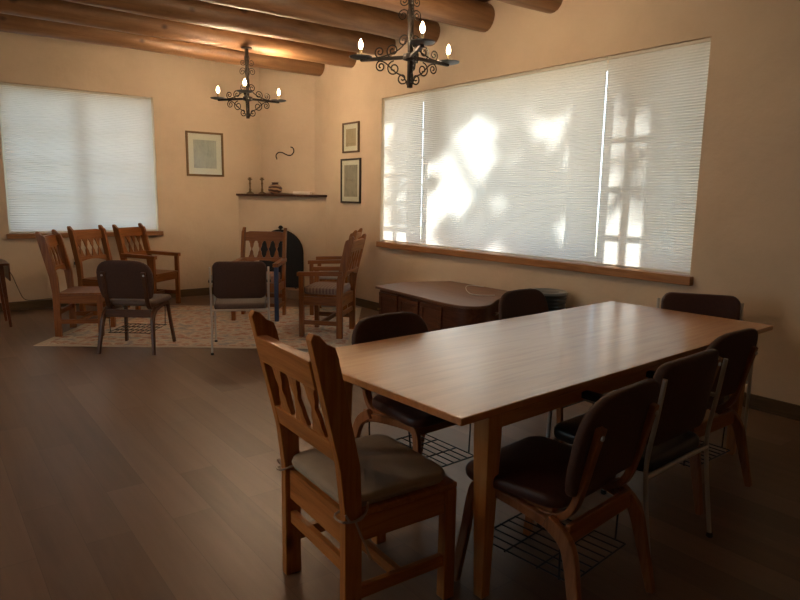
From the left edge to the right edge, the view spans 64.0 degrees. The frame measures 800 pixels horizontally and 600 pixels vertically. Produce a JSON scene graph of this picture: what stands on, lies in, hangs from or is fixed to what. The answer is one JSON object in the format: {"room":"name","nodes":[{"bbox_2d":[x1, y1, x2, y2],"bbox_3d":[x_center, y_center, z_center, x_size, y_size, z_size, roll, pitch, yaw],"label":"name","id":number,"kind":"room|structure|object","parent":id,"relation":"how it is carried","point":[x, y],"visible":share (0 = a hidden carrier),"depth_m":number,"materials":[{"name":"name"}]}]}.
{"room":"meeting room","nodes":[
{"label":"meeting room","id":0,"kind":"room"},
{"bbox_2d":[0,32,289,302],"bbox_3d":[-4.832,-1.541,7.631,7.627,3.340,0.360,-6,12,-37],"label":"wall","id":1,"kind":"structure","parent":0,"point":[198,216],"depth_m":8.65,"materials":[{"name":"beige paint"}]},
{"bbox_2d":[0,101,10,232],"bbox_3d":[-4.063,-1.750,8.168,1.750,1.755,0.050,-6,12,-37],"label":"window","id":2,"kind":"structure","parent":1,"relation":"in","point":[1,126],"depth_m":7.66,"materials":[{"name":"grey"}]},
{"bbox_2d":[0,82,156,232],"bbox_3d":[-3.981,-1.734,8.068,1.710,1.745,0.028,-6,12,-37],"label":"window blind","id":3,"kind":"object","parent":1,"relation":"attached to","point":[77,159],"visible":0.99,"depth_m":8.01,"materials":[{"name":"white fabric"}]},
{"bbox_2d":[6,231,163,238],"bbox_3d":[-3.998,-0.843,8.224,1.830,0.058,0.190,-6,12,-37],"label":"window sill","id":4,"kind":"structure","parent":1,"relation":"attached to","point":[149,233],"depth_m":7.83,"materials":[{"name":"brown wood"}]},
{"bbox_2d":[0,287,212,311],"bbox_3d":[-4.946,0.102,7.589,6.400,0.105,0.020,-6,12,-37],"label":"baseboard","id":5,"kind":"structure","parent":1,"relation":"attached to","point":[48,303],"depth_m":7.98,"materials":[{"name":"brown wood"}]},
{"bbox_2d":[185,131,223,176],"bbox_3d":[-2.718,-2.033,8.928,0.530,0.605,0.025,-6,12,-37],"label":"framed picture","id":6,"kind":"object","parent":1,"relation":"attached to","point":[204,150],"visible":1,"depth_m":8.92,"materials":[{"name":"brown paper"}]},
{"bbox_2d":[193,139,216,168],"bbox_3d":[-2.719,-2.033,8.928,0.324,0.384,0.002,-6,12,-37],"label":"art print","id":7,"kind":"object","parent":6,"relation":"attached to","point":[204,150],"depth_m":8.93},
{"bbox_2d":[0,294,799,599],"bbox_3d":[-1.179,0.945,3.425,7.987,0.100,12.060,-6,12,-37],"label":"floor","id":8,"kind":"structure","parent":0,"point":[127,473],"depth_m":3.11,"materials":[{"name":"wood"}]},
{"bbox_2d":[0,259,11,326],"bbox_3d":[-4.510,-0.055,6.775,0.645,0.690,0.560,-6,12,-37],"label":"side table","id":9,"kind":"object","parent":8,"relation":"on","point":[4,271],"visible":1,"depth_m":6.79,"materials":[{"name":"brown wood"}]},
{"bbox_2d":[10,272,51,300],"bbox_3d":[-4.439,-0.180,7.482,0.276,0.494,0.980,0,9,-3],"label":"lamp cord","id":10,"kind":"object","parent":9,"relation":"hanging from","point":[10,272],"visible":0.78,"depth_m":7.78,"materials":[{"name":"brown plastic"}]},
{"bbox_2d":[33,305,360,348],"bbox_3d":[-1.979,0.266,7.198,3.000,0.004,2.300,1,9,-1],"label":"area rug","id":11,"kind":"object","parent":8,"relation":"on","point":[191,323],"visible":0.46,"depth_m":6.77,"materials":[{"name":"beige fabric"}]},
{"bbox_2d":[35,229,115,336],"bbox_3d":[-3.307,-0.187,6.576,0.584,1.045,0.494,-1,9,-10],"label":"wooden chair","id":12,"kind":"object","parent":11,"relation":"on","point":[73,295],"visible":0.86,"depth_m":6.42,"materials":[{"name":"brown wood"}]},
{"bbox_2d":[67,225,140,318],"bbox_3d":[-3.508,-0.353,7.609,0.584,1.045,0.494,5,10,21],"label":"wooden chair","id":13,"kind":"object","parent":11,"relation":"on","point":[75,236],"visible":0.55,"depth_m":7.53,"materials":[{"name":"brown wood"}]},
{"bbox_2d":[96,260,175,354],"bbox_3d":[-2.446,0.029,5.951,0.527,0.852,0.582,1,9,1],"label":"upholstered chair","id":14,"kind":"object","parent":11,"relation":"on","point":[127,282],"visible":1,"depth_m":5.73,"materials":[{"name":"brown leather"}]},
{"bbox_2d":[112,223,180,307],"bbox_3d":[-3.238,-0.448,8.225,0.592,1.045,0.564,3,10,14],"label":"wooden armchair","id":15,"kind":"object","parent":11,"relation":"on","point":[120,234],"visible":0.73,"depth_m":8.27,"materials":[{"name":"brown wood"}]},
{"bbox_2d":[208,261,270,354],"bbox_3d":[-1.502,0.033,6.048,0.558,0.848,0.557,-1,9,-12],"label":"upholstered chair","id":16,"kind":"object","parent":11,"relation":"on","point":[237,285],"visible":0.95,"depth_m":5.79,"materials":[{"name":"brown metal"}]},
{"bbox_2d":[231,227,286,321],"bbox_3d":[-1.651,-0.317,7.546,0.564,1.045,0.592,1,9,2],"label":"wooden armchair","id":17,"kind":"object","parent":11,"relation":"on","point":[278,284],"visible":0.66,"depth_m":7.70,"materials":[{"name":"brown wood"}]},
{"bbox_2d":[266,271,280,282],"bbox_3d":[-1.653,-0.278,7.498,0.448,0.097,0.408,1,9,2],"label":"seat cushion","id":18,"kind":"object","parent":17,"relation":"on","point":[270,272],"visible":0.24,"depth_m":7.36,"materials":[{"name":"fabric"}]},
{"bbox_2d":[297,234,366,338],"bbox_3d":[-0.706,-0.166,6.715,0.592,1.045,0.564,3,9,10],"label":"wooden armchair","id":19,"kind":"object","parent":11,"relation":"on","point":[353,249],"visible":0.97,"depth_m":6.53,"materials":[{"name":"brown wood"}]},
{"bbox_2d":[304,282,350,294],"bbox_3d":[-0.758,-0.131,6.731,0.408,0.082,0.448,3,9,10],"label":"seat cushion","id":20,"kind":"object","parent":19,"relation":"on","point":[329,288],"visible":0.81,"depth_m":6.55,"materials":[{"name":"fabric"}]},
{"bbox_2d":[308,228,362,314],"bbox_3d":[-0.794,-0.363,7.948,0.592,1.045,0.564,2,9,4],"label":"wooden armchair","id":21,"kind":"object","parent":11,"relation":"on","point":[320,260],"visible":0.4,"depth_m":7.72,"materials":[{"name":"brown wood"}]},
{"bbox_2d":[320,274,349,278],"bbox_3d":[-0.848,-0.321,7.958,0.408,0.062,0.448,2,9,4],"label":"seat cushion","id":22,"kind":"object","parent":21,"relation":"on","point":[321,277],"visible":0.07,"depth_m":7.75,"materials":[{"name":"fabric"}]},
{"bbox_2d":[236,68,326,298],"bbox_3d":[-1.727,-1.720,9.060,0.980,3.338,1.157,-6,12,-37],"label":"fireplace","id":23,"kind":"object","parent":8,"relation":"on","point":[290,123],"visible":0.52,"depth_m":9.17,"materials":[{"name":"beige paint"}]},
{"bbox_2d":[246,177,253,193],"bbox_3d":[-2.181,-1.665,9.308,0.110,0.232,0.110,-6,12,-37],"label":"candlestick","id":24,"kind":"object","parent":23,"relation":"on","point":[249,179],"visible":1,"depth_m":9.29,"materials":[{"name":"gold metal"}]},
{"bbox_2d":[258,177,265,193],"bbox_3d":[-1.995,-1.654,9.259,0.110,0.232,0.110,-6,12,-37],"label":"candlestick","id":25,"kind":"object","parent":23,"relation":"on","point":[261,179],"visible":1,"depth_m":9.24,"materials":[{"name":"brown wood"}]},
{"bbox_2d":[268,182,281,193],"bbox_3d":[-1.791,-1.603,9.179,0.206,0.163,0.206,-6,12,-37],"label":"clay pot","id":26,"kind":"object","parent":23,"relation":"on","point":[274,188],"visible":0.99,"depth_m":9.12,"materials":[{"name":"brown ceramic"}]},
{"bbox_2d":[259,225,302,288],"bbox_3d":[-1.708,-0.626,9.184,0.688,0.885,0.160,3,10,15],"label":"fireplace screen","id":27,"kind":"object","parent":23,"relation":"on","point":[294,251],"visible":0.57,"depth_m":9.16,"materials":[{"name":"black metal"}]},
{"bbox_2d":[236,193,326,196],"bbox_3d":[-1.703,-1.494,9.128,0.876,0.030,1.142,-6,12,-37],"label":"mantel shelf","id":28,"kind":"object","parent":23,"relation":"attached to","point":[237,194],"depth_m":9.09,"materials":[{"name":"brown wood"}]},
{"bbox_2d":[275,147,293,159],"bbox_3d":[-1.655,-2.113,9.199,0.297,0.185,0.016,3,10,15],"label":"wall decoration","id":29,"kind":"object","parent":23,"relation":"attached to","point":[290,147],"visible":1,"depth_m":9.19,"materials":[{"name":"metal"}]},
{"bbox_2d":[293,191,311,194],"bbox_3d":[-1.382,-1.516,9.069,0.260,0.042,0.080,3,10,15],"label":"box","id":30,"kind":"object","parent":23,"relation":"on","point":[294,192],"visible":0.89,"depth_m":9.03,"materials":[{"name":"beige"}]},
{"bbox_2d":[248,310,456,599],"bbox_3d":[-0.167,0.562,2.312,0.584,1.045,0.494,-5,11,-34],"label":"wooden chair","id":31,"kind":"object","parent":8,"relation":"on","point":[319,371],"visible":0.88,"depth_m":2.17,"materials":[{"name":"brown wood"}]},
{"bbox_2d":[276,434,444,559],"bbox_3d":[-0.139,0.691,2.355,0.478,0.223,0.530,-5,11,-34],"label":"seat cushion","id":32,"kind":"object","parent":31,"relation":"on","point":[390,468],"visible":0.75,"depth_m":2.27,"materials":[{"name":"beige fabric"}]},
{"bbox_2d":[351,312,473,467],"bbox_3d":[0.096,0.525,3.184,0.527,0.852,0.582,-7,12,-39],"label":"upholstered chair","id":33,"kind":"object","parent":8,"relation":"on","point":[380,409],"visible":0.38,"depth_m":3.17,"materials":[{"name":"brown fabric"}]},
{"bbox_2d":[375,281,507,331],"bbox_3d":[0.492,0.186,6.240,1.020,0.550,1.557,-6,12,-37],"label":"base cabinet","id":34,"kind":"object","parent":8,"relation":"on","point":[442,305],"visible":0.44,"depth_m":5.88,"materials":[{"name":"brown wood"}]},
{"bbox_2d":[465,285,494,295],"bbox_3d":[0.754,-0.098,6.264,0.228,0.009,0.682,1,9,-3],"label":"power cable","id":35,"kind":"object","parent":34,"relation":"on","point":[467,285],"visible":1,"depth_m":6.03,"materials":[{"name":"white plastic"}]},
{"bbox_2d":[306,301,772,598],"bbox_3d":[0.833,0.564,3.325,2.570,0.750,1.044,-7,12,-40],"label":"dining table","id":36,"kind":"object","parent":8,"relation":"on","point":[492,376],"visible":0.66,"depth_m":2.78,"materials":[{"name":"brown wood"}]},
{"bbox_2d":[499,288,582,442],"bbox_3d":[0.970,0.384,4.139,0.527,0.852,0.582,-7,12,-41],"label":"upholstered chair","id":37,"kind":"object","parent":8,"relation":"on","point":[520,302],"visible":0.12,"depth_m":4.22,"materials":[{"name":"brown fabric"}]},
{"bbox_2d":[534,288,567,311],"bbox_3d":[1.303,0.237,5.712,0.336,0.646,0.336,-6,12,-37],"label":"waste bin","id":38,"kind":"object","parent":8,"relation":"on","point":[556,298],"visible":0.2,"depth_m":5.53,"materials":[{"name":"black"}]},
{"bbox_2d":[454,379,659,599],"bbox_3d":[0.575,0.666,2.360,0.527,0.852,0.582,-8,13,-43],"label":"upholstered chair","id":39,"kind":"object","parent":8,"relation":"on","point":[538,476],"visible":0.88,"depth_m":2.21,"materials":[{"name":"brown leather"}]},
{"bbox_2d":[536,349,727,575],"bbox_3d":[0.999,0.606,2.772,0.558,0.848,0.557,-7,12,-40],"label":"upholstered chair","id":40,"kind":"object","parent":8,"relation":"on","point":[685,383],"visible":0.56,"depth_m":2.56,"materials":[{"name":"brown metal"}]},
{"bbox_2d":[612,328,757,514],"bbox_3d":[1.440,0.528,3.302,0.527,0.852,0.582,-6,12,-37],"label":"upholstered chair","id":41,"kind":"object","parent":8,"relation":"on","point":[739,347],"visible":0.34,"depth_m":3.12,"materials":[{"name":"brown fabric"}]},
{"bbox_2d":[656,292,757,431],"bbox_3d":[1.895,0.411,4.066,0.558,0.848,0.557,4,10,19],"label":"upholstered chair","id":42,"kind":"object","parent":8,"relation":"on","point":[723,306],"visible":0.11,"depth_m":4.18,"materials":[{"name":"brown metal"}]},
{"bbox_2d":[290,0,799,404],"bbox_3d":[1.885,-1.073,5.434,0.360,3.340,12.060,-6,12,-37],"label":"wall","id":43,"kind":"structure","parent":0,"point":[746,246],"depth_m":4.79,"materials":[{"name":"beige paint"}]},
{"bbox_2d":[340,158,360,202],"bbox_3d":[-0.649,-1.565,8.410,0.025,0.575,0.470,-6,12,-37],"label":"framed picture","id":44,"kind":"object","parent":43,"relation":"attached to","point":[350,169],"visible":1,"depth_m":8.41,"materials":[{"name":"brown paper"}]},
{"bbox_2d":[344,165,356,196],"bbox_3d":[-0.648,-1.565,8.411,0.002,0.410,0.316,-6,12,-37],"label":"art print","id":45,"kind":"object","parent":44,"relation":"attached to","point":[350,171],"depth_m":8.41},
{"bbox_2d":[342,121,359,152],"bbox_3d":[-0.640,-2.113,8.321,0.025,0.385,0.390,-6,12,-37],"label":"framed picture","id":46,"kind":"object","parent":43,"relation":"attached to","point":[350,131],"visible":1,"depth_m":8.32,"materials":[{"name":"brown paper"}]},
{"bbox_2d":[346,128,355,146],"bbox_3d":[-0.639,-2.113,8.322,0.002,0.220,0.236,-6,12,-37],"label":"art print","id":47,"kind":"object","parent":46,"relation":"attached to","point":[350,132],"depth_m":8.32},
{"bbox_2d":[382,91,423,244],"bbox_3d":[0.025,-1.538,7.599,0.028,1.720,0.746,-6,12,-37],"label":"window blind","id":48,"kind":"object","parent":43,"relation":"attached to","point":[403,118],"visible":1,"depth_m":7.58,"materials":[{"name":"white fabric"}]},
{"bbox_2d":[420,57,607,263],"bbox_3d":[0.979,-1.322,6.362,0.028,1.720,2.393,-6,12,-37],"label":"window blind","id":49,"kind":"object","parent":43,"relation":"attached to","point":[511,165],"visible":1,"depth_m":6.15,"materials":[{"name":"white fabric"}]},
{"bbox_2d":[376,241,693,285],"bbox_3d":[1.020,-0.428,6.466,0.210,0.068,4.090,-6,12,-37],"label":"trim","id":50,"kind":"structure","parent":43,"relation":"attached to","point":[680,279],"depth_m":5.82,"materials":[{"name":"brown wood"}]},
{"bbox_2d":[356,297,799,420],"bbox_3d":[2.052,0.618,5.132,0.020,0.105,10.200,-6,12,-37],"label":"baseboard","id":51,"kind":"structure","parent":43,"relation":"attached to","point":[760,403],"depth_m":4.46,"materials":[{"name":"brown wood"}]},
{"bbox_2d":[594,38,710,274],"bbox_3d":[1.968,-1.097,5.079,0.028,1.720,0.859,-6,12,-37],"label":"window blind","id":52,"kind":"object","parent":43,"relation":"attached to","point":[656,97],"visible":0.97,"depth_m":5.05,"materials":[{"name":"white fabric"}]},
{"bbox_3d":[-1.123,-2.460,2.872,7.987,0.120,12.060,-6,12,-37],"label":"ceiling","id":53,"kind":"structure","parent":0,"visible":0},
{"bbox_2d":[0,13,324,75],"bbox_3d":[-3.981,-2.909,6.650,7.317,0.282,0.280,-6,12,-37],"label":"ceiling beam","id":54,"kind":"structure","parent":53,"relation":"attached to","point":[8,23],"depth_m":7.35,"materials":[{"name":"brown wood"}]},
{"bbox_2d":[0,0,356,67],"bbox_3d":[-3.493,-2.798,6.017,7.317,0.279,0.286,-6,12,-37],"label":"ceiling beam","id":55,"kind":"structure","parent":53,"relation":"attached to","point":[62,11],"depth_m":6.69,"materials":[{"name":"brown wood"}]},
{"bbox_2d":[210,46,286,118],"bbox_3d":[-1.660,-2.473,7.343,0.810,0.775,0.898,-6,12,-37],"label":"chandelier","id":56,"kind":"object","parent":55,"relation":"hanging from","point":[246,91],"visible":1,"depth_m":7.33,"materials":[{"name":"metal"}]},
{"bbox_2d":[64,0,395,56],"bbox_3d":[-3.000,-2.686,5.377,7.317,0.282,0.281,-6,12,-37],"label":"ceiling beam","id":57,"kind":"structure","parent":53,"relation":"attached to","point":[197,12],"depth_m":6.39,"materials":[{"name":"brown wood"}]},
{"bbox_2d":[200,0,439,45],"bbox_3d":[-2.524,-2.581,4.759,7.317,0.281,0.281,-6,12,-37],"label":"ceiling beam","id":58,"kind":"structure","parent":53,"relation":"attached to","point":[343,14],"depth_m":6.14,"materials":[{"name":"brown wood"}]},
{"bbox_2d":[345,0,494,31],"bbox_3d":[-2.036,-2.470,4.126,7.317,0.282,0.281,-6,12,-37],"label":"ceiling beam","id":59,"kind":"structure","parent":53,"relation":"attached to","point":[475,15],"depth_m":5.90,"materials":[{"name":"brown wood"}]},
{"bbox_2d":[497,0,562,13],"bbox_3d":[-1.537,-2.355,3.479,7.317,0.280,0.276,-6,12,-37],"label":"ceiling beam","id":60,"kind":"structure","parent":53,"relation":"attached to","point":[546,6],"depth_m":5.48,"materials":[{"name":"brown wood"}]},
{"bbox_2d":[349,0,459,87],"bbox_3d":[0.158,-2.006,4.790,0.801,0.819,0.870,-6,12,-37],"label":"chandelier","id":61,"kind":"object","parent":60,"relation":"hanging from","point":[412,57],"visible":1,"depth_m":4.80,"materials":[{"name":"metal"}]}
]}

